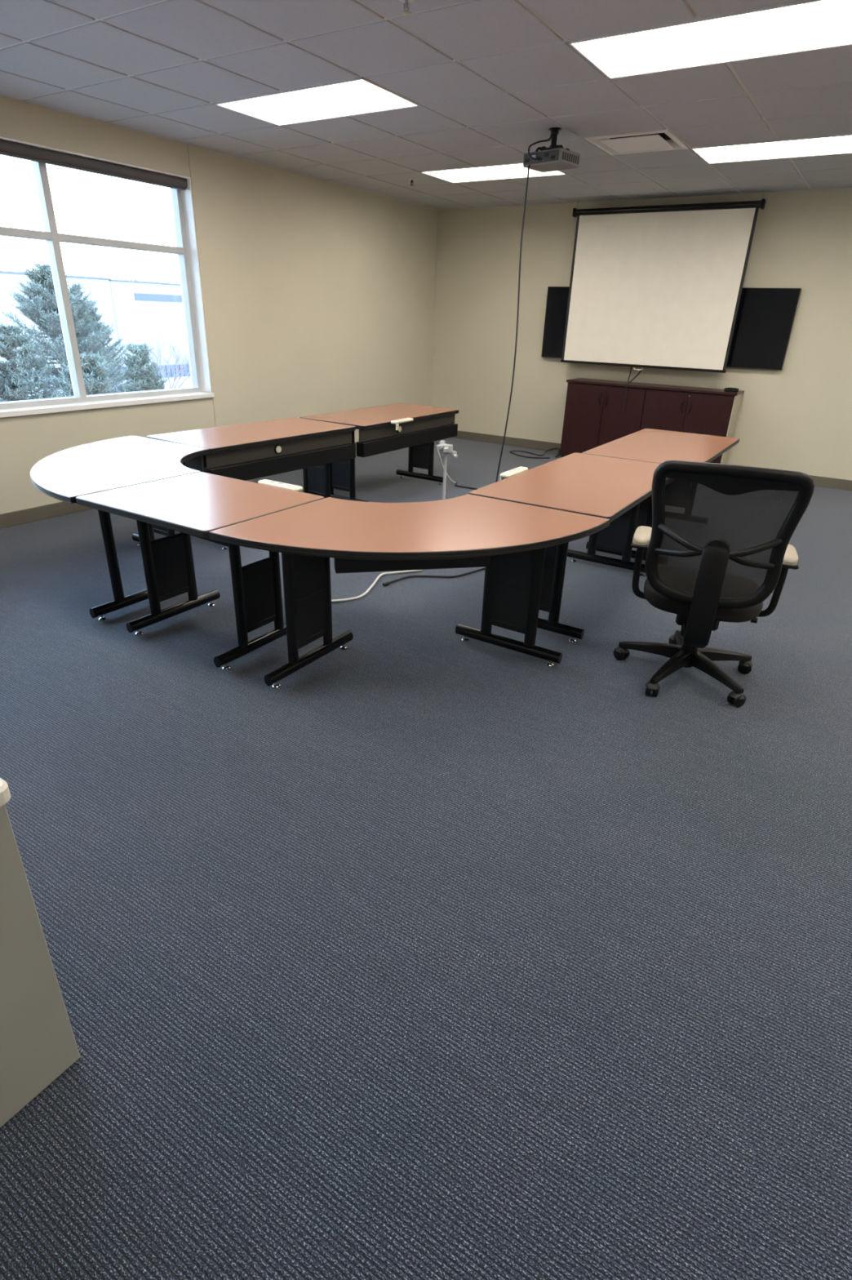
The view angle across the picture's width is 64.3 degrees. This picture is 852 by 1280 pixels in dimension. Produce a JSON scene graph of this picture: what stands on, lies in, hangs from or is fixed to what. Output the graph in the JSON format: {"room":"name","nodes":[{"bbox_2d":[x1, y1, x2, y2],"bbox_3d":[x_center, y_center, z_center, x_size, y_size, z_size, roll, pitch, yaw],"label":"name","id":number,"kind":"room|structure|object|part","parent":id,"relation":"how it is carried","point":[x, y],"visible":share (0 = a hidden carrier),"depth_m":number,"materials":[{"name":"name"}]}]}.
{"room":"conference room","nodes":[
{"label":"conference room","id":0,"kind":"room"},
{"bbox_2d":[0,96,437,514],"bbox_3d":[-2.750,-2.501,5.188,0.250,3.126,10.203,17,29,28],"label":"wall","id":1,"kind":"structure","parent":0,"point":[318,295],"depth_m":6.67,"materials":[{"name":"beige paint"}]},
{"bbox_2d":[0,136,214,417],"bbox_3d":[-3.410,-2.216,4.135,0.268,1.725,4.979,17,29,28],"label":"window","id":2,"kind":"structure","parent":1,"relation":"in","point":[186,248],"depth_m":5.46,"materials":[{"name":"metal"}]},
{"bbox_2d":[0,139,189,190],"bbox_3d":[-3.324,-2.940,3.767,0.078,0.090,4.912,17,29,28],"label":"roller shade","id":3,"kind":"object","parent":2,"relation":"attached to","point":[8,148],"visible":0.99,"depth_m":4.95,"materials":[{"name":"fabric"}]},
{"bbox_3d":[-3.406,-1.448,4.483,0.198,0.040,4.979,17,29,28],"label":"sill","id":4,"kind":"part","parent":2,"relation":"part of","materials":[{"name":"white paint"}]},
{"bbox_2d":[0,442,356,528],"bbox_3d":[-2.642,-1.222,5.792,0.012,0.105,10.029,17,29,28],"label":"baseboard","id":5,"kind":"structure","parent":1,"relation":"attached to","point":[55,509],"depth_m":5.26,"materials":[{"name":"beige plastic"}]},
{"bbox_2d":[0,95,851,209],"bbox_3d":[0.799,-2.612,2.735,8.000,0.014,10.053,17,29,28],"label":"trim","id":6,"kind":"structure","parent":1,"relation":"attached to","point":[0,95],"depth_m":6.45,"materials":[{"name":"metal"}]},
{"bbox_2d":[0,0,851,203],"bbox_3d":[0.800,-2.616,2.733,8.000,0.006,10.053,17,29,28],"label":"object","id":7,"kind":"structure","parent":1,"relation":"attached to","point":[689,3],"depth_m":3.65,"materials":[{"name":"metal"}]},
{"bbox_2d":[0,437,851,1279],"bbox_3d":[0.630,-0.131,3.984,8.200,0.100,10.053,17,29,28],"label":"floor","id":8,"kind":"structure","parent":0,"point":[424,952],"depth_m":1.90,"materials":[{"name":"blue carpet"}]},
{"bbox_2d":[0,777,79,1127],"bbox_3d":[-1.492,0.585,1.336,1.235,0.758,0.845,17,29,28],"label":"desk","id":9,"kind":"object","parent":8,"relation":"on","point":[37,1042],"visible":1,"depth_m":1.36,"materials":[{"name":"grey laminate"}]},
{"bbox_2d":[30,435,209,620],"bbox_3d":[-1.856,-0.717,4.082,1.250,0.720,1.250,17,29,28],"label":"table","id":10,"kind":"object","parent":8,"relation":"on","point":[65,475],"visible":0.74,"depth_m":3.72,"materials":[{"name":"brown wood"}]},
{"bbox_3d":[-1.813,-0.966,4.523,0.196,0.530,0.022,17,29,28],"label":"leg panel","id":11,"kind":"part","parent":10,"relation":"part of","materials":[{"name":"black metal"}]},
{"bbox_2d":[75,471,324,670],"bbox_3d":[-1.076,-0.358,3.388,0.895,0.720,0.750,17,29,28],"label":"conference table","id":12,"kind":"object","parent":8,"relation":"on","point":[198,504],"visible":0.83,"depth_m":3.28,"materials":[{"name":"brown wood"}]},
{"bbox_3d":[-1.349,-0.382,3.569,0.022,0.330,0.196,17,29,28],"label":"leg panel","id":13,"kind":"part","parent":12,"relation":"part of","materials":[{"name":"black metal"}]},
{"bbox_3d":[-0.806,-0.217,3.262,0.022,0.330,0.196,17,29,28],"label":"leg panel","id":14,"kind":"part","parent":12,"relation":"part of","materials":[{"name":"black metal"}]},
{"bbox_2d":[257,479,302,491],"bbox_3d":[-0.753,-0.773,3.504,0.270,0.075,0.060,17,29,28],"label":"module","id":15,"kind":"object","parent":12,"relation":"attached to","point":[269,482],"visible":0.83,"depth_m":3.47,"materials":[{"name":"beige plastic"}]},
{"bbox_2d":[146,417,355,549],"bbox_3d":[-1.261,-1.232,5.200,0.695,0.720,1.430,19,30,31],"label":"conference table","id":16,"kind":"object","parent":8,"relation":"on","point":[255,450],"visible":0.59,"depth_m":4.92,"materials":[{"name":"brown wood"}]},
{"bbox_3d":[-1.605,-1.067,4.749,0.196,0.530,0.022,19,30,31],"label":"leg panel","id":17,"kind":"part","parent":16,"relation":"part of","materials":[{"name":"black metal"}]},
{"bbox_3d":[-1.015,-1.399,4.930,0.012,0.099,1.420,19,30,31],"label":"modesty panel","id":18,"kind":"part","parent":16,"relation":"part of","materials":[{"name":"black metal"}]},
{"bbox_3d":[-0.914,-1.461,5.620,0.196,0.530,0.022,19,30,31],"label":"leg panel","id":19,"kind":"part","parent":16,"relation":"part of","materials":[{"name":"black metal"}]},
{"bbox_2d":[331,569,422,602],"bbox_3d":[-0.369,-0.331,4.193,0.956,0.016,0.248,-19,33,-37],"label":"cable","id":20,"kind":"object","parent":8,"relation":"on","point":[371,586],"visible":0.7,"depth_m":4.21,"materials":[{"name":"white plastic"}]},
{"bbox_2d":[299,403,458,502],"bbox_3d":[-0.391,-1.737,6.315,0.710,0.720,1.500,17,30,29],"label":"conference table","id":21,"kind":"object","parent":8,"relation":"on","point":[377,434],"visible":0.68,"depth_m":6.00,"materials":[{"name":"brown wood"}]},
{"bbox_3d":[-0.732,-1.552,5.824,0.196,0.530,0.022,17,30,29],"label":"leg panel","id":22,"kind":"part","parent":21,"relation":"part of","materials":[{"name":"black metal"}]},
{"bbox_2d":[391,417,413,430],"bbox_3d":[-0.203,-1.839,5.768,0.060,0.075,0.270,17,29,28],"label":"module","id":23,"kind":"object","parent":21,"relation":"attached to","point":[397,422],"visible":1,"depth_m":5.70,"materials":[{"name":"beige plastic"}]},
{"bbox_3d":[-0.131,-1.907,6.051,0.012,0.099,1.490,17,30,29],"label":"modesty panel","id":24,"kind":"part","parent":21,"relation":"part of","materials":[{"name":"black metal"}]},
{"bbox_3d":[-0.047,-1.985,6.776,0.196,0.530,0.022,17,30,29],"label":"leg panel","id":25,"kind":"part","parent":21,"relation":"part of","materials":[{"name":"black metal"}]},
{"bbox_2d":[208,493,610,688],"bbox_3d":[-0.028,-0.170,3.070,1.247,0.720,1.247,17,29,28],"label":"table","id":26,"kind":"object","parent":8,"relation":"on","point":[511,540],"visible":1,"depth_m":3.04,"materials":[{"name":"brown wood"}]},
{"bbox_3d":[-0.535,-0.231,3.079,0.022,0.530,0.196,17,29,28],"label":"leg panel","id":27,"kind":"part","parent":26,"relation":"part of","materials":[{"name":"black metal"}]},
{"bbox_3d":[0.420,-0.294,3.279,0.196,0.530,0.022,17,29,28],"label":"leg panel","id":28,"kind":"part","parent":26,"relation":"part of","materials":[{"name":"black metal"}]},
{"bbox_2d":[382,567,485,586],"bbox_3d":[0.173,-0.435,4.443,1.002,0.022,0.108,-9,28,-22],"label":"cable","id":29,"kind":"object","parent":8,"relation":"on","point":[387,583],"visible":0.8,"depth_m":4.39,"materials":[{"name":"plastic"}]},
{"bbox_2d":[434,441,455,483],"bbox_3d":[0.177,-1.832,6.663,0.313,0.619,0.073,-9,28,-22],"label":"cable","id":30,"kind":"object","parent":8,"relation":"on","point":[450,478],"visible":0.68,"depth_m":6.66,"materials":[{"name":"white plastic"}]},
{"bbox_2d":[436,440,457,499],"bbox_3d":[0.177,-1.405,5.833,0.213,0.573,0.153,17,29,28],"label":"pole","id":31,"kind":"object","parent":8,"relation":"on","point":[444,448],"visible":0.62,"depth_m":5.75,"materials":[{"name":"grey plastic"}]},
{"bbox_2d":[454,482,479,489],"bbox_3d":[0.794,-1.376,6.457,1.350,0.018,0.126,22,32,35],"label":"cable","id":32,"kind":"object","parent":8,"relation":"on","point":[455,484],"visible":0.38,"depth_m":6.71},
{"bbox_2d":[509,447,560,458],"bbox_3d":[1.371,-2.334,8.441,0.641,0.065,0.441,2,26,1],"label":"cable","id":33,"kind":"object","parent":8,"relation":"on","point":[510,451],"visible":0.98,"depth_m":8.40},
{"bbox_2d":[468,452,660,642],"bbox_3d":[0.920,-0.600,4.034,0.752,0.720,1.505,17,29,28],"label":"conference table","id":34,"kind":"object","parent":8,"relation":"on","point":[614,489],"visible":0.62,"depth_m":3.68,"materials":[{"name":"brown wood"}]},
{"bbox_2d":[500,466,528,479],"bbox_3d":[0.518,-0.962,3.989,0.060,0.075,0.270,17,29,28],"label":"module","id":35,"kind":"object","parent":34,"relation":"attached to","point":[511,473],"visible":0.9,"depth_m":3.93,"materials":[{"name":"beige plastic"}]},
{"bbox_3d":[0.586,-0.412,3.536,0.196,0.530,0.022,17,29,28],"label":"leg panel","id":36,"kind":"part","parent":34,"relation":"part of","materials":[{"name":"black metal"}]},
{"bbox_3d":[1.257,-0.851,4.501,0.196,0.530,0.022,17,29,28],"label":"leg panel","id":37,"kind":"part","parent":34,"relation":"part of","materials":[{"name":"black metal"}]},
{"bbox_2d":[560,382,647,457],"bbox_3d":[2.132,-2.570,8.052,0.925,0.875,0.420,17,29,28],"label":"storage cabinet","id":38,"kind":"object","parent":8,"relation":"on","point":[594,416],"visible":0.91,"depth_m":7.89,"materials":[{"name":"brown wood"}]},
{"bbox_3d":[1.849,-2.592,8.025,0.456,0.821,0.019,17,29,28],"label":"door","id":39,"kind":"part","parent":38,"relation":"part of","materials":[{"name":"brown wood"}]},
{"bbox_3d":[2.238,-2.473,7.805,0.456,0.821,0.019,17,29,28],"label":"door","id":40,"kind":"part","parent":38,"relation":"part of","materials":[{"name":"brown wood"}]},
{"bbox_2d":[566,377,744,395],"bbox_3d":[2.550,-2.864,7.650,1.890,0.026,0.420,17,29,28],"label":"cabinet top","id":41,"kind":"object","parent":38,"relation":"on","point":[581,380],"visible":1,"depth_m":7.53,"materials":[{"name":"brown wood"}]},
{"bbox_2d":[724,386,739,391],"bbox_3d":[3.253,-2.665,7.213,0.140,0.036,0.100,14,28,23],"label":"gadget","id":42,"kind":"object","parent":41,"relation":"on","point":[729,389],"visible":1,"depth_m":7.17,"materials":[{"name":"black plastic"}]},
{"bbox_2d":[582,428,740,560],"bbox_3d":[1.780,-1.123,5.187,0.765,0.720,1.535,17,29,28],"label":"conference table","id":43,"kind":"object","parent":8,"relation":"on","point":[647,445],"visible":0.3,"depth_m":4.88,"materials":[{"name":"brown wood"}]},
{"bbox_3d":[1.436,-0.930,4.679,0.196,0.530,0.022,17,29,28],"label":"leg panel","id":44,"kind":"part","parent":43,"relation":"part of","materials":[{"name":"black metal"}]},
{"bbox_2d":[640,388,742,463],"bbox_3d":[2.917,-2.330,7.608,0.937,0.875,0.420,17,29,28],"label":"storage cabinet","id":45,"kind":"object","parent":8,"relation":"on","point":[708,414],"visible":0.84,"depth_m":7.36,"materials":[{"name":"brown wood"}]},
{"bbox_3d":[2.629,-2.354,7.584,0.456,0.821,0.019,17,29,28],"label":"door","id":46,"kind":"part","parent":45,"relation":"part of","materials":[{"name":"brown wood"}]},
{"bbox_3d":[3.018,-2.236,7.364,0.456,0.821,0.019,17,29,28],"label":"door","id":47,"kind":"part","parent":45,"relation":"part of","materials":[{"name":"brown wood"}]},
{"bbox_3d":[3.319,-2.220,7.406,0.012,0.875,0.373,17,29,28],"label":"panel","id":48,"kind":"part","parent":45,"relation":"part of","materials":[{"name":"beige wood"}]},
{"bbox_2d":[613,459,815,707],"bbox_3d":[1.263,-0.308,3.054,0.686,1.062,0.712,11,27,18],"label":"office chair","id":49,"kind":"object","parent":8,"relation":"on","point":[717,543],"visible":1,"depth_m":2.77,"materials":[{"name":"black plastic"}]},
{"bbox_2d":[615,645,628,653],"bbox_3d":[0.984,0.042,3.398,0.066,0.055,0.066,11,27,18],"label":"hood","id":50,"kind":"object","parent":49,"relation":"attached to","point":[620,649],"depth_m":3.38,"materials":[{"name":"black plastic"}]},
{"bbox_3d":[1.070,-0.305,3.133,0.220,0.285,0.021,7,26,11],"label":"armrest","id":51,"kind":"part","parent":49,"relation":"part of","materials":[{"name":"black plastic"}]},
{"bbox_2d":[645,680,660,689],"bbox_3d":[1.031,0.200,3.073,0.066,0.055,0.066,11,27,18],"label":"hood","id":52,"kind":"object","parent":49,"relation":"attached to","point":[651,685],"depth_m":3.06,"materials":[{"name":"black plastic"}]},
{"bbox_3d":[1.050,-0.359,2.778,0.263,0.078,0.057,24,34,39],"label":"lumbar arm","id":53,"kind":"part","parent":49,"relation":"part of","materials":[{"name":"black plastic"}]},
{"bbox_3d":[1.050,-0.404,2.753,0.262,0.090,0.051,22,32,36],"label":"lumbar arm","id":54,"kind":"part","parent":49,"relation":"part of","materials":[{"name":"black plastic"}]},
{"bbox_2d":[644,577,763,622],"bbox_3d":[1.278,-0.225,3.136,0.514,0.096,0.500,11,27,18],"label":"seat cushion","id":55,"kind":"object","parent":49,"relation":"on","point":[657,600],"depth_m":2.95,"materials":[{"name":"black fabric"}]},
{"bbox_3d":[1.177,-0.405,2.732,0.578,0.615,0.150,11,27,18],"label":"frame","id":56,"kind":"part","parent":49,"relation":"part of","materials":[{"name":"black plastic"}]},
{"bbox_2d":[729,690,745,699],"bbox_3d":[1.389,0.239,3.017,0.066,0.055,0.066,11,27,18],"label":"hood","id":57,"kind":"object","parent":49,"relation":"attached to","point":[735,695],"depth_m":3.00,"materials":[{"name":"black plastic"}]},
{"bbox_2d":[738,660,753,666],"bbox_3d":[1.563,0.105,3.307,0.066,0.055,0.066,11,27,18],"label":"hood","id":58,"kind":"object","parent":49,"relation":"attached to","point":[741,663],"depth_m":3.29,"materials":[{"name":"black plastic"}]},
{"bbox_3d":[1.282,-0.313,2.700,0.263,0.078,0.057,1,26,-3],"label":"lumbar arm","id":59,"kind":"part","parent":49,"relation":"part of","materials":[{"name":"black plastic"}]},
{"bbox_3d":[1.411,-0.103,3.077,0.170,0.026,0.026,11,27,18],"label":"adjustment lever","id":60,"kind":"part","parent":49,"relation":"part of","materials":[{"name":"black plastic"}]},
{"bbox_3d":[1.283,-0.358,2.675,0.262,0.090,0.051,2,26,0],"label":"lumbar arm","id":61,"kind":"part","parent":49,"relation":"part of","materials":[{"name":"black plastic"}]},
{"bbox_3d":[1.457,-0.229,3.003,0.220,0.285,0.021,15,29,26],"label":"armrest","id":62,"kind":"part","parent":49,"relation":"part of","materials":[{"name":"black plastic"}]},
{"bbox_2d":[0,0,851,209],"bbox_3d":[0.800,-2.617,2.733,8.000,0.020,10.053,17,29,28],"label":"ceiling","id":63,"kind":"structure","parent":0,"point":[806,94],"depth_m":3.93,"materials":[{"name":"tile"}]},
{"bbox_2d":[213,76,420,125],"bbox_3d":[-0.704,-3.465,4.316,1.211,0.099,0.602,17,29,28],"label":"ceiling light","id":64,"kind":"object","parent":63,"relation":"attached to","point":[357,94],"visible":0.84,"depth_m":4.44,"materials":[{"name":"plastic"}]},
{"bbox_2d":[241,80,395,113],"bbox_3d":[-0.703,-3.480,4.309,1.159,0.004,0.550,17,29,28],"label":"diffuser","id":65,"kind":"object","parent":64,"relation":"attached to","point":[361,92],"depth_m":4.43,"materials":[{"name":"white plastic"}]},
{"bbox_2d":[400,0,414,15],"bbox_3d":[-0.082,-2.669,2.855,0.068,0.049,0.068,17,29,28],"label":"sprinkler","id":66,"kind":"object","parent":63,"relation":"attached to","point":[406,2],"visible":1,"depth_m":2.85,"materials":[{"name":"metal"}]},
{"bbox_2d":[408,178,415,185],"bbox_3d":[-0.138,-4.487,6.645,0.068,0.049,0.068,17,29,28],"label":"sprinkler","id":67,"kind":"object","parent":63,"relation":"attached to","point":[411,180],"visible":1,"depth_m":6.64,"materials":[{"name":"metal"}]},
{"bbox_2d":[419,162,567,182],"bbox_3d":[0.612,-4.316,6.184,1.211,0.099,0.602,17,29,28],"label":"ceiling light","id":68,"kind":"object","parent":63,"relation":"attached to","point":[517,169],"visible":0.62,"depth_m":6.41,"materials":[{"name":"white plastic"}]},
{"bbox_2d":[443,164,528,174],"bbox_3d":[0.613,-4.331,6.177,1.159,0.004,0.550,17,29,28],"label":"diffuser","id":69,"kind":"object","parent":68,"relation":"attached to","point":[515,168],"depth_m":6.40,"materials":[{"name":"white plastic"}]},
{"bbox_2d":[523,127,580,172],"bbox_3d":[0.877,-3.444,4.746,0.328,0.222,0.326,24,34,39],"label":"projector","id":70,"kind":"object","parent":63,"relation":"hanging from","point":[555,157],"visible":1,"depth_m":4.71,"materials":[{"name":"grey plastic"}]},
{"bbox_2d":[495,164,530,482],"bbox_3d":[0.650,-2.167,5.217,0.096,2.504,0.228,1,26,-1],"label":"hanging cable","id":71,"kind":"object","parent":70,"relation":"hanging from","point":[529,166],"visible":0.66,"depth_m":5.14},
{"bbox_3d":[0.798,-3.350,4.707,0.295,0.062,0.005,24,34,39],"label":"connector panel","id":72,"kind":"part","parent":70,"relation":"part of","materials":[{"name":"grey plastic"}]},
{"bbox_3d":[0.897,-3.545,4.707,0.090,0.006,0.090,17,29,28],"label":"ceiling plate","id":73,"kind":"part","parent":70,"relation":"part of","materials":[{"name":"black metal"}]},
{"bbox_2d":[562,151,579,164],"bbox_3d":[1.001,-3.332,4.686,0.004,0.045,0.197,24,34,39],"label":"vent","id":74,"kind":"object","parent":70,"relation":"attached to","point":[568,157],"depth_m":4.69,"materials":[{"name":"grey plastic"}]},
{"bbox_2d":[584,128,688,155],"bbox_3d":[1.565,-3.693,5.001,0.599,0.064,0.599,17,29,28],"label":"ceiling vent","id":75,"kind":"object","parent":63,"relation":"in","point":[661,140],"visible":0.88,"depth_m":4.99,"materials":[{"name":"metal"}]},
{"bbox_3d":[1.564,-3.667,5.014,0.430,0.007,0.430,17,29,28],"label":"plate","id":76,"kind":"part","parent":75,"relation":"part of","materials":[{"name":"metal"}]},
{"bbox_2d":[560,189,766,373],"bbox_3d":[2.436,-3.822,7.340,1.958,1.682,0.080,17,29,28],"label":"projection screen","id":77,"kind":"object","parent":63,"relation":"hanging from","point":[660,286],"visible":1,"depth_m":7.30,"materials":[{"name":"white fabric"}]},
{"bbox_2d":[622,367,644,411],"bbox_3d":[2.372,-2.889,7.721,0.016,0.510,0.418,21,31,34],"label":"cable","id":78,"kind":"object","parent":77,"relation":"hanging from","point":[643,367],"visible":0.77,"depth_m":7.63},
{"bbox_3d":[2.458,-4.473,7.029,1.910,0.062,0.062,17,29,28],"label":"casing","id":79,"kind":"part","parent":77,"relation":"part of","materials":[{"name":"black metal"}]},
{"bbox_2d":[567,0,851,79],"bbox_3d":[1.348,-2.840,3.156,1.211,0.099,0.602,17,29,28],"label":"ceiling light","id":80,"kind":"object","parent":63,"relation":"attached to","point":[802,23],"visible":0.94,"depth_m":3.25,"materials":[{"name":"white plastic"}]},
{"bbox_2d":[690,133,851,164],"bbox_3d":[2.664,-3.690,5.024,1.211,0.099,0.602,17,29,28],"label":"ceiling light","id":81,"kind":"object","parent":63,"relation":"attached to","point":[837,143],"visible":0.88,"depth_m":5.21,"materials":[{"name":"white plastic"}]},
{"bbox_2d":[706,135,851,153],"bbox_3d":[2.664,-3.705,5.017,1.159,0.004,0.550,17,29,28],"label":"diffuser","id":82,"kind":"object","parent":81,"relation":"attached to","point":[840,141],"depth_m":5.18,"materials":[{"name":"white plastic"}]},
{"bbox_2d":[431,187,851,479],"bbox_3d":[3.514,-3.248,7.192,8.400,3.126,0.150,17,29,28],"label":"wall","id":83,"kind":"structure","parent":0,"point":[797,417],"depth_m":7.78,"materials":[{"name":"beige paint"}]},
{"bbox_2d":[541,286,569,358],"bbox_3d":[2.014,-3.683,7.911,1.340,0.773,0.063,17,29,28],"label":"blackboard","id":84,"kind":"object","parent":83,"relation":"attached to","point":[557,296],"visible":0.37,"depth_m":8.13,"materials":[{"name":"black glass"}]},
{"bbox_2d":[453,430,851,490],"bbox_3d":[3.427,-1.948,7.739,7.976,0.105,0.012,17,29,28],"label":"baseboard","id":85,"kind":"structure","parent":83,"relation":"attached to","point":[830,482],"depth_m":8.87,"materials":[{"name":"beige plastic"}]},
{"bbox_2d":[726,287,801,370],"bbox_3d":[3.178,-3.338,7.248,1.335,0.762,0.063,17,29,28],"label":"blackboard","id":86,"kind":"object","parent":83,"relation":"attached to","point":[764,323],"visible":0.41,"depth_m":7.03,"materials":[{"name":"black glass"}]},
{"label":"outside","id":87,"kind":"structure","parent":0,"visible":0},
{"bbox_3d":[-43.802,-35.043,83.562,159.400,0.200,220.000,17,29,28],"label":"ground","id":88,"kind":"structure","parent":87,"visible":0},
{"bbox_2d":[0,321,66,402],"bbox_3d":[-7.830,-3.510,13.794,2.508,5.403,2.403,15,28,25],"label":"spruce tree","id":89,"kind":"object","parent":88,"relation":"on","point":[24,367],"visible":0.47,"depth_m":12.60,"materials":[{"name":"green plant"}]},
{"bbox_2d":[0,262,127,398],"bbox_3d":[-8.530,-5.383,16.332,3.359,6.544,2.998,-12,29,-27],"label":"spruce tree","id":90,"kind":"object","parent":88,"relation":"on","point":[45,313],"visible":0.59,"depth_m":15.12,"materials":[{"name":"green plant"}]},
{"bbox_2d":[50,351,128,397],"bbox_3d":[-5.805,-2.590,12.456,2.217,5.023,2.177,4,26,4],"label":"spruce tree","id":91,"kind":"object","parent":88,"relation":"on","point":[93,369],"visible":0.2,"depth_m":11.38,"materials":[{"name":"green plant"}]},
{"bbox_2d":[0,271,189,386],"bbox_3d":[-31.653,-21.933,48.346,20.280,7.320,70.000,17,29,28],"label":"warehouse building","id":92,"kind":"structure","parent":88,"relation":"on","point":[137,310],"depth_m":46.89,"materials":[{"name":"white metal"}]},
{"bbox_2d":[62,299,129,394],"bbox_3d":[-9.156,-6.500,19.421,2.577,5.853,2.455,21,32,35],"label":"spruce tree","id":93,"kind":"object","parent":88,"relation":"on","point":[96,317],"visible":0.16,"depth_m":18.55,"materials":[{"name":"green plant"}]},
{"bbox_2d":[113,342,171,392],"bbox_3d":[-5.613,-3.428,14.125,1.864,5.105,1.762,-10,28,-24],"label":"spruce tree","id":94,"kind":"object","parent":88,"relation":"on","point":[141,376],"visible":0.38,"depth_m":13.14,"materials":[{"name":"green plant"}]},
{"bbox_2d":[108,364,191,380],"bbox_3d":[-13.578,-18.990,49.295,0.100,2.300,20.910,17,29,28],"label":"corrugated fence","id":95,"kind":"object","parent":88,"relation":"on","point":[171,374],"visible":0.04,"depth_m":44.51,"materials":[{"name":"metal"}]},
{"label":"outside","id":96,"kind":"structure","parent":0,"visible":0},
{"bbox_2d":[0,376,191,399],"bbox_3d":[-10.607,-10.015,31.117,18.000,2.000,22.000,17,29,28],"label":"ground","id":97,"kind":"structure","parent":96,"point":[187,384],"depth_m":36.69,"materials":[{"name":"white snow"}]},
{"bbox_2d":[133,333,191,388],"bbox_3d":[-8.572,-8.958,22.965,2.446,2.683,2.261,-10,28,-23],"label":"bare tree","id":98,"kind":"object","parent":97,"relation":"on","point":[157,357],"visible":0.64,"depth_m":22.64,"materials":[{"name":"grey plant"}]},
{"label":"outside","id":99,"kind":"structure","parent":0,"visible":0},
{"bbox_3d":[-66.254,-47.095,100.416,99.400,5.600,70.000,17,29,28],"label":"ground","id":100,"kind":"structure","parent":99,"visible":0},
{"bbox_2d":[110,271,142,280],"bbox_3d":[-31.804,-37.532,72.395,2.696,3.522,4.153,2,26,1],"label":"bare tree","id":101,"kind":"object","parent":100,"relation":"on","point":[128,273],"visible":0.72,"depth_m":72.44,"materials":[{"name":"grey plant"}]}
]}

